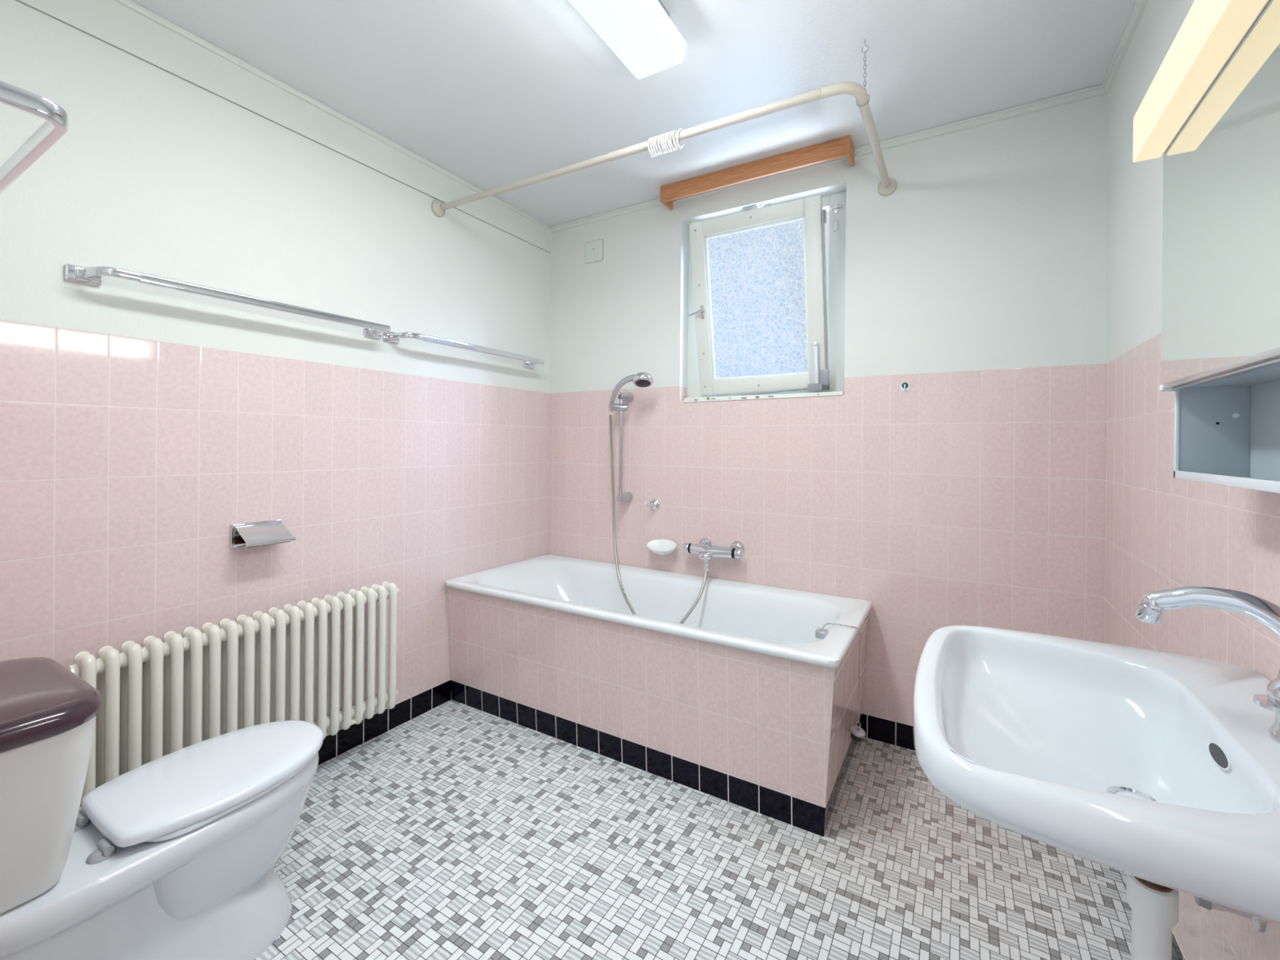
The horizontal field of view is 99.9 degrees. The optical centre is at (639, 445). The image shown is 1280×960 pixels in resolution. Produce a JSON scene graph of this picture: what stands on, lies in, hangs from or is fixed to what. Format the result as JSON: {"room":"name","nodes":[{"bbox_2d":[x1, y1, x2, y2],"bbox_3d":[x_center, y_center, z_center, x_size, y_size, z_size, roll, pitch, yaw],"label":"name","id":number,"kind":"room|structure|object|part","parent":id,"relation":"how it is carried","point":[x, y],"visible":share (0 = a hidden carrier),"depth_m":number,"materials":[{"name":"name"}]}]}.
{"room":"bathroom","nodes":[
{"label":"bathroom","id":0,"kind":"room"},
{"bbox_2d":[0,0,550,777],"bbox_3d":[-1.176,0.013,2.215,0.200,2.549,2.600,1,0,31],"label":"wall","id":1,"kind":"structure","parent":0,"point":[140,423],"depth_m":1.75,"materials":[{"name":"tile"}]},
{"bbox_2d":[64,263,390,338],"bbox_3d":[-1.249,-0.458,1.786,0.106,0.044,0.902,1,0,31],"label":"towel rail","id":2,"kind":"object","parent":1,"relation":"attached to","point":[90,275],"visible":1,"depth_m":1.61,"materials":[{"name":"silver metal"}]},
{"bbox_3d":[-1.424,-0.462,1.446,0.132,0.027,0.051,0,0,-22],"label":"arm","id":3,"kind":"part","parent":2,"relation":"part of","materials":[{"name":"silver metal"}]},
{"bbox_2d":[66,581,399,807],"bbox_3d":[-1.245,0.789,1.784,0.140,0.499,0.944,1,0,31],"label":"radiator","id":4,"kind":"object","parent":1,"relation":"attached to","point":[160,698],"visible":0.62,"depth_m":1.68,"materials":[{"name":"white metal"}]},
{"bbox_2d":[229,519,295,548],"bbox_3d":[-1.254,0.295,1.792,0.107,0.079,0.150,1,0,31],"label":"toilet paper holder","id":5,"kind":"object","parent":1,"relation":"attached to","point":[254,534],"visible":1,"depth_m":1.78,"materials":[{"name":"silver metal"}]},
{"bbox_3d":[-1.248,0.289,1.792,0.086,0.050,0.140,1,0,31],"label":"lid","id":6,"kind":"part","parent":5,"relation":"part of","materials":[{"name":"silver metal"}]},
{"bbox_2d":[15,0,551,253],"bbox_3d":[-1.092,-1.114,2.140,0.001,0.002,2.250,1,0,31],"label":"trim","id":7,"kind":"structure","parent":1,"relation":"attached to","point":[15,0],"depth_m":1.74,"materials":[{"name":"grey"}]},
{"bbox_2d":[17,0,551,253],"bbox_3d":[-1.085,-1.188,2.136,0.016,0.145,2.250,1,0,31],"label":"trim","id":8,"kind":"structure","parent":1,"relation":"attached to","point":[126,25],"depth_m":1.83,"materials":[{"name":"white paint"}]},
{"bbox_2d":[318,679,451,764],"bbox_3d":[-1.288,1.139,1.851,0.002,0.096,1.567,1,0,31],"label":"baseboard","id":9,"kind":"structure","parent":1,"relation":"attached to","point":[332,746],"depth_m":2.23,"materials":[{"name":"black tile"}]},
{"bbox_2d":[382,331,544,368],"bbox_3d":[-0.781,-0.450,2.570,0.106,0.044,0.902,1,0,31],"label":"towel rail","id":10,"kind":"object","parent":1,"relation":"attached to","point":[393,337],"visible":0.98,"depth_m":2.42,"materials":[{"name":"silver metal"}]},
{"bbox_3d":[-0.956,-0.454,2.231,0.132,0.027,0.051,0,0,-22],"label":"arm","id":11,"kind":"part","parent":10,"relation":"part of","materials":[{"name":"silver metal"}]},
{"bbox_2d":[131,0,1136,226],"bbox_3d":[-0.163,-1.300,1.191,2.966,0.100,3.370,1,0,31],"label":"ceiling","id":12,"kind":"structure","parent":0,"point":[493,94],"depth_m":1.79,"materials":[{"name":"paint"}]},
{"bbox_2d":[568,0,687,79],"bbox_3d":[-0.170,-1.198,1.261,0.184,0.103,0.915,1,0,31],"label":"ceiling lamp","id":13,"kind":"object","parent":12,"relation":"attached to","point":[642,34],"visible":1,"depth_m":1.50,"materials":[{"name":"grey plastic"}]},
{"bbox_2d":[855,39,870,106],"bbox_3d":[0.684,-1.140,1.651,0.040,0.206,0.015,1,0,31],"label":"chain","id":14,"kind":"object","parent":12,"relation":"hanging from","point":[865,45],"visible":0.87,"depth_m":1.65,"materials":[{"name":"silver metal"}]},
{"bbox_2d":[254,699,1131,959],"bbox_3d":[-0.261,1.248,1.111,2.526,0.100,3.150,1,0,31],"label":"floor","id":15,"kind":"structure","parent":0,"point":[456,831],"depth_m":1.53,"materials":[{"name":"tile"}]},
{"bbox_2d":[0,657,323,959],"bbox_3d":[-1.070,0.820,1.210,0.426,0.741,0.664,1,0,31],"label":"toilet","id":16,"kind":"object","parent":15,"relation":"on","point":[174,856],"visible":1,"depth_m":1.10,"materials":[{"name":"white ceramic"}]},
{"bbox_3d":[-1.191,0.650,1.005,0.400,0.322,0.186,1,0,31],"label":"tank","id":17,"kind":"part","parent":16,"relation":"part of","materials":[{"name":"white ceramic"}]},
{"bbox_3d":[-1.187,0.472,1.008,0.426,0.047,0.194,1,0,31],"label":"tank lid","id":18,"kind":"part","parent":16,"relation":"part of","materials":[{"name":"brown plastic"}]},
{"bbox_3d":[-1.014,0.779,1.305,0.331,0.028,0.444,1,0,31],"label":"lid","id":19,"kind":"part","parent":16,"relation":"part of","materials":[{"name":"white plastic"}]},
{"bbox_3d":[-1.006,0.801,1.317,0.316,0.016,0.396,1,0,31],"label":"seat","id":20,"kind":"part","parent":16,"relation":"part of","materials":[{"name":"white plastic"}]},
{"bbox_2d":[444,554,872,836],"bbox_3d":[0.023,0.913,2.346,1.739,0.571,0.735,1,0,31],"label":"bathtub","id":21,"kind":"object","parent":15,"relation":"on","point":[744,702],"visible":0.99,"depth_m":2.02,"materials":[{"name":"pink tile"}]},
{"bbox_2d":[608,414,707,623],"bbox_3d":[0.026,0.355,2.529,0.557,1.024,0.242,1,0,31],"label":"shower hose","id":22,"kind":"object","parent":21,"relation":"in","point":[699,597],"visible":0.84,"depth_m":2.68,"materials":[{"name":"metal"}]},
{"bbox_3d":[0.653,0.701,1.936,0.040,0.082,0.054,1,0,31],"label":"overflow knob","id":23,"kind":"part","parent":21,"relation":"part of","materials":[{"name":"silver metal"}]},
{"bbox_2d":[819,622,865,742],"bbox_3d":[0.715,0.827,1.901,0.154,0.397,0.052,1,0,31],"label":"plug","id":24,"kind":"object","parent":21,"relation":"hanging from","point":[857,733],"visible":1,"depth_m":1.87,"materials":[{"name":"silver metal"}]},
{"bbox_3d":[0.734,0.934,1.934,0.064,0.545,0.713,1,0,31],"label":"panel","id":25,"kind":"part","parent":21,"relation":"part of","materials":[{"name":"pink tile"}]},
{"bbox_2d":[547,93,1108,725],"bbox_3d":[0.584,0.029,2.562,2.866,2.549,0.200,1,0,31],"label":"wall","id":26,"kind":"structure","parent":0,"point":[972,494],"depth_m":2.17,"materials":[{"name":"tile"}]},
{"bbox_2d":[584,239,603,263],"bbox_3d":[-0.253,-1.064,2.947,0.125,0.118,0.005,1,0,31],"label":"junction box cover","id":27,"kind":"object","parent":26,"relation":"attached to","point":[593,250],"visible":1,"depth_m":2.95,"materials":[{"name":"white paint"}]},
{"bbox_2d":[608,391,633,502],"bbox_3d":[-0.099,0.006,2.773,0.088,0.574,0.139,1,0,31],"label":"shower rail","id":28,"kind":"object","parent":26,"relation":"attached to","point":[628,397],"visible":0.99,"depth_m":2.75,"materials":[{"name":"silver metal"}]},
{"bbox_2d":[608,371,653,412],"bbox_3d":[-0.059,-0.264,2.639,0.275,0.186,0.102,1,0,31],"label":"shower","id":29,"kind":"object","parent":28,"relation":"attached to","point":[642,379],"visible":1,"depth_m":2.60,"materials":[{"name":"silver metal"}]},
{"bbox_3d":[-0.080,-0.260,2.673,0.208,0.178,0.036,1,0,40],"label":"handle","id":30,"kind":"part","parent":29,"relation":"part of","materials":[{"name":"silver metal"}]},
{"bbox_2d":[644,499,659,510],"bbox_3d":[0.059,0.300,2.718,0.056,0.056,0.071,1,0,31],"label":"robe hook","id":31,"kind":"object","parent":26,"relation":"attached to","point":[654,504],"visible":1,"depth_m":2.73,"materials":[{"name":"silver metal"}]},
{"bbox_2d":[646,539,676,555],"bbox_3d":[0.109,0.503,2.667,0.160,0.066,0.105,1,0,31],"label":"soap dish","id":32,"kind":"object","parent":26,"relation":"attached to","point":[661,547],"visible":1,"depth_m":2.68,"materials":[{"name":"white ceramic"}]},
{"bbox_2d":[431,81,897,217],"bbox_3d":[0.013,-1.063,1.998,1.982,0.072,0.683,1,0,8],"label":"shower curtain rod","id":33,"kind":"object","parent":26,"relation":"attached to","point":[887,185],"visible":1,"depth_m":1.84,"materials":[{"name":"beige metal"}]},
{"bbox_2d":[647,137,656,157],"bbox_3d":[0.043,-1.049,1.897,0.008,0.065,0.058,1,0,31],"label":"curtain ring","id":34,"kind":"object","parent":33,"relation":"hanging from","point":[649,140],"visible":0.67,"depth_m":1.88,"materials":[{"name":"white plastic"}]},
{"bbox_2d":[649,137,658,156],"bbox_3d":[0.051,-1.049,1.892,0.010,0.065,0.058,1,0,31],"label":"curtain ring","id":35,"kind":"object","parent":33,"relation":"hanging from","point":[651,139],"visible":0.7,"depth_m":1.88,"materials":[{"name":"white plastic"}]},
{"bbox_2d":[652,136,661,156],"bbox_3d":[0.059,-1.049,1.887,0.010,0.065,0.058,1,0,31],"label":"curtain ring","id":36,"kind":"object","parent":33,"relation":"hanging from","point":[654,149],"visible":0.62,"depth_m":1.87,"materials":[{"name":"white plastic"}]},
{"bbox_2d":[654,135,662,155],"bbox_3d":[0.067,-1.049,1.883,0.006,0.065,0.058,1,0,31],"label":"curtain ring","id":37,"kind":"object","parent":33,"relation":"hanging from","point":[656,137],"visible":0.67,"depth_m":1.87,"materials":[{"name":"white plastic"}]},
{"bbox_2d":[657,134,666,155],"bbox_3d":[0.076,-1.049,1.878,0.007,0.065,0.058,1,0,31],"label":"curtain ring","id":38,"kind":"object","parent":33,"relation":"hanging from","point":[659,136],"visible":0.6,"depth_m":1.86,"materials":[{"name":"white plastic"}]},
{"bbox_2d":[659,133,668,154],"bbox_3d":[0.085,-1.049,1.873,0.010,0.065,0.058,1,0,31],"label":"curtain ring","id":39,"kind":"object","parent":33,"relation":"hanging from","point":[661,135],"visible":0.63,"depth_m":1.86,"materials":[{"name":"white plastic"}]},
{"bbox_2d":[662,133,671,153],"bbox_3d":[0.092,-1.049,1.869,0.008,0.065,0.058,1,0,31],"label":"curtain ring","id":40,"kind":"object","parent":33,"relation":"hanging from","point":[664,135],"visible":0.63,"depth_m":1.85,"materials":[{"name":"white plastic"}]},
{"bbox_2d":[664,132,673,152],"bbox_3d":[0.101,-1.048,1.864,0.006,0.065,0.058,1,0,31],"label":"curtain ring","id":41,"kind":"object","parent":33,"relation":"hanging from","point":[668,148],"visible":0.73,"depth_m":1.85,"materials":[{"name":"white plastic"}]},
{"bbox_2d":[666,132,675,151],"bbox_3d":[0.108,-1.048,1.860,0.008,0.065,0.058,1,0,31],"label":"curtain ring","id":42,"kind":"object","parent":33,"relation":"hanging from","point":[668,133],"visible":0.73,"depth_m":1.84,"materials":[{"name":"white plastic"}]},
{"bbox_2d":[669,130,677,151],"bbox_3d":[0.117,-1.048,1.855,0.010,0.065,0.058,1,0,31],"label":"curtain ring","id":43,"kind":"object","parent":33,"relation":"hanging from","point":[672,147],"visible":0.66,"depth_m":1.84,"materials":[{"name":"white plastic"}]},
{"bbox_2d":[672,130,680,151],"bbox_3d":[0.126,-1.048,1.850,0.009,0.065,0.058,1,0,31],"label":"curtain ring","id":44,"kind":"object","parent":33,"relation":"hanging from","point":[673,131],"visible":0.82,"depth_m":1.84,"materials":[{"name":"white plastic"}]},
{"bbox_2d":[675,128,684,149],"bbox_3d":[0.139,-1.048,1.842,0.016,0.065,0.058,1,0,31],"label":"curtain ring","id":45,"kind":"object","parent":33,"relation":"hanging from","point":[679,130],"visible":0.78,"depth_m":1.83,"materials":[{"name":"white plastic"}]},
{"bbox_2d":[682,537,744,571],"bbox_3d":[0.338,0.509,2.515,0.301,0.137,0.128,1,0,31],"label":"mixer","id":46,"kind":"object","parent":26,"relation":"attached to","point":[705,551],"visible":1,"depth_m":2.48,"materials":[{"name":"silver metal"}]},
{"bbox_3d":[0.222,0.488,2.581,0.035,0.047,0.047,1,0,31],"label":"knob","id":47,"kind":"part","parent":46,"relation":"part of","materials":[{"name":"silver metal"}]},
{"bbox_3d":[0.315,0.457,2.516,0.036,0.033,0.036,1,0,31],"label":"diverter knob","id":48,"kind":"part","parent":46,"relation":"part of","materials":[{"name":"silver metal"}]},
{"bbox_3d":[0.451,0.490,2.444,0.035,0.047,0.047,1,0,31],"label":"knob","id":49,"kind":"part","parent":46,"relation":"part of","materials":[{"name":"silver metal"}]},
{"bbox_2d":[660,135,854,209],"bbox_3d":[0.495,-1.208,2.417,0.864,0.074,0.107,1,0,31],"label":"wooden pelmet","id":50,"kind":"object","parent":26,"relation":"attached to","point":[842,147],"visible":1,"depth_m":2.34,"materials":[{"name":"brown wood"}]},
{"bbox_2d":[683,191,846,402],"bbox_3d":[0.540,-0.665,2.487,0.777,0.908,0.248,1,0,31],"label":"window","id":51,"kind":"structure","parent":26,"relation":"in","point":[757,317],"depth_m":2.42,"materials":[{"name":"white paint"}]},
{"bbox_3d":[0.276,-0.638,2.569,0.082,0.060,0.038,1,0,31],"label":"turn handle","id":52,"kind":"part","parent":51,"relation":"part of","materials":[{"name":"silver metal"}]},
{"bbox_3d":[0.531,-0.647,2.455,0.464,0.659,0.118,1,0,31],"label":"glass pane","id":53,"kind":"part","parent":51,"relation":"part of","materials":[{"name":"glass"}]},
{"bbox_3d":[0.558,-0.227,2.507,0.751,0.033,0.087,1,0,31],"label":"sill","id":54,"kind":"part","parent":51,"relation":"part of","materials":[{"name":"white paint"}]},
{"bbox_3d":[0.603,-0.599,2.451,0.123,0.750,0.541,0,0,-45],"label":"tilt rod","id":55,"kind":"part","parent":51,"relation":"part of","materials":[{"name":"grey paint"}]},
{"bbox_3d":[0.761,-0.360,2.328,0.022,0.179,0.048,1,0,31],"label":"tilt lever","id":56,"kind":"part","parent":51,"relation":"part of","materials":[{"name":"white metal"}]},
{"bbox_2d":[550,84,1108,232],"bbox_3d":[0.542,-1.231,2.464,2.460,0.030,0.020,1,0,31],"label":"trim","id":57,"kind":"structure","parent":26,"relation":"attached to","point":[1095,91],"depth_m":2.11,"materials":[{"name":"white paint"}]},
{"bbox_2d":[860,712,915,750],"bbox_3d":[1.247,1.162,2.045,0.776,0.096,0.002,1,0,31],"label":"baseboard","id":58,"kind":"structure","parent":26,"relation":"attached to","point":[877,728],"depth_m":2.19,"materials":[{"name":"black tile"}]},
{"bbox_2d":[900,382,909,391],"bbox_3d":[1.059,-0.237,2.153,0.031,0.037,0.019,1,0,31],"label":"hook","id":59,"kind":"object","parent":26,"relation":"attached to","point":[904,386],"visible":1,"depth_m":2.15,"materials":[{"name":"white plastic"}]},
{"bbox_2d":[1102,0,1279,959],"bbox_3d":[1.122,0.037,0.843,0.200,2.549,2.602,1,0,30],"label":"wall","id":60,"kind":"structure","parent":0,"point":[1162,531],"depth_m":1.38,"materials":[{"name":"paint"}]},
{"bbox_2d":[912,625,1279,922],"bbox_3d":[0.676,0.455,0.783,0.491,0.161,0.651,1,0,31],"label":"washbasin","id":61,"kind":"object","parent":60,"relation":"attached to","point":[1158,767],"visible":0.99,"depth_m":0.79,"materials":[{"name":"white ceramic"}]},
{"bbox_2d":[1125,873,1179,959],"bbox_3d":[0.789,0.684,0.708,0.227,0.290,0.068,1,0,31],"label":"drain pipe","id":62,"kind":"object","parent":61,"relation":"attached to","point":[1154,907],"visible":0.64,"depth_m":0.74,"materials":[{"name":"white plastic"}]},
{"bbox_2d":[1133,586,1279,743],"bbox_3d":[0.801,0.284,0.725,0.069,0.183,0.197,0,0,-36],"label":"mixer","id":63,"kind":"object","parent":61,"relation":"on","point":[1152,606],"visible":1,"depth_m":0.72,"materials":[{"name":"silver metal"}]},
{"bbox_3d":[0.790,0.242,0.725,0.033,0.099,0.170,0,0,-43],"label":"spout","id":64,"kind":"part","parent":63,"relation":"part of","materials":[{"name":"silver metal"}]},
{"bbox_3d":[0.838,0.318,0.674,0.071,0.053,0.068,1,0,31],"label":"lever","id":65,"kind":"part","parent":63,"relation":"part of","materials":[{"name":"silver metal"}]},
{"bbox_2d":[1102,0,1149,93],"bbox_3d":[1.024,-1.224,0.871,0.020,0.030,2.238,1,0,30],"label":"trim","id":66,"kind":"structure","parent":60,"relation":"attached to","point":[1140,6],"depth_m":1.62,"materials":[{"name":"white paint"}]},
{"bbox_2d":[1171,929,1186,959],"bbox_3d":[1.012,1.162,0.875,0.002,0.096,2.250,1,0,30],"label":"baseboard","id":67,"kind":"structure","parent":60,"relation":"attached to","point":[1177,953],"depth_m":1.22,"materials":[{"name":"black tile"}]},
{"bbox_2d":[1159,0,1279,493],"bbox_3d":[0.818,-0.317,0.646,0.137,0.748,0.677,1,0,31],"label":"upper cabinet","id":68,"kind":"object","parent":60,"relation":"attached to","point":[1220,345],"visible":0.94,"depth_m":0.78,"materials":[{"name":"grey metal"}]},
{"bbox_2d":[1133,0,1269,162],"bbox_3d":[0.752,-0.562,0.693,0.042,0.084,0.669,1,0,31],"label":"lamp","id":69,"kind":"object","parent":68,"relation":"attached to","point":[1211,31],"visible":1,"depth_m":0.77,"materials":[{"name":"beige plastic"}]},
{"bbox_3d":[0.766,-0.103,0.669,0.023,0.012,0.665,1,0,31],"label":"door rail","id":70,"kind":"part","parent":68,"relation":"part of","materials":[{"name":"silver metal"}]},
{"bbox_2d":[1193,895,1265,933],"bbox_3d":[0.934,0.673,0.807,0.075,0.262,0.298,1,0,31],"label":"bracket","id":71,"kind":"object","parent":60,"relation":"attached to","point":[1258,923],"visible":0.23,"depth_m":0.90,"materials":[{"name":"silver metal"}]},
{"bbox_3d":[0.972,0.780,0.930,0.015,0.032,0.032,1,0,31],"label":"valve handle","id":72,"kind":"part","parent":71,"relation":"part of","materials":[{"name":"grey paint"}]},
{"bbox_3d":[-0.630,0.021,0.480,2.916,2.549,0.120,1,0,31],"label":"wall","id":73,"kind":"structure","parent":0,"visible":0},
{"bbox_2d":[0,80,68,194],"bbox_3d":[-1.168,-0.465,0.927,0.875,0.048,0.092,1,0,31],"label":"towel rail","id":74,"kind":"object","parent":73,"relation":"attached to","point":[55,126],"visible":1,"depth_m":0.77,"materials":[{"name":"silver metal"}]}
]}

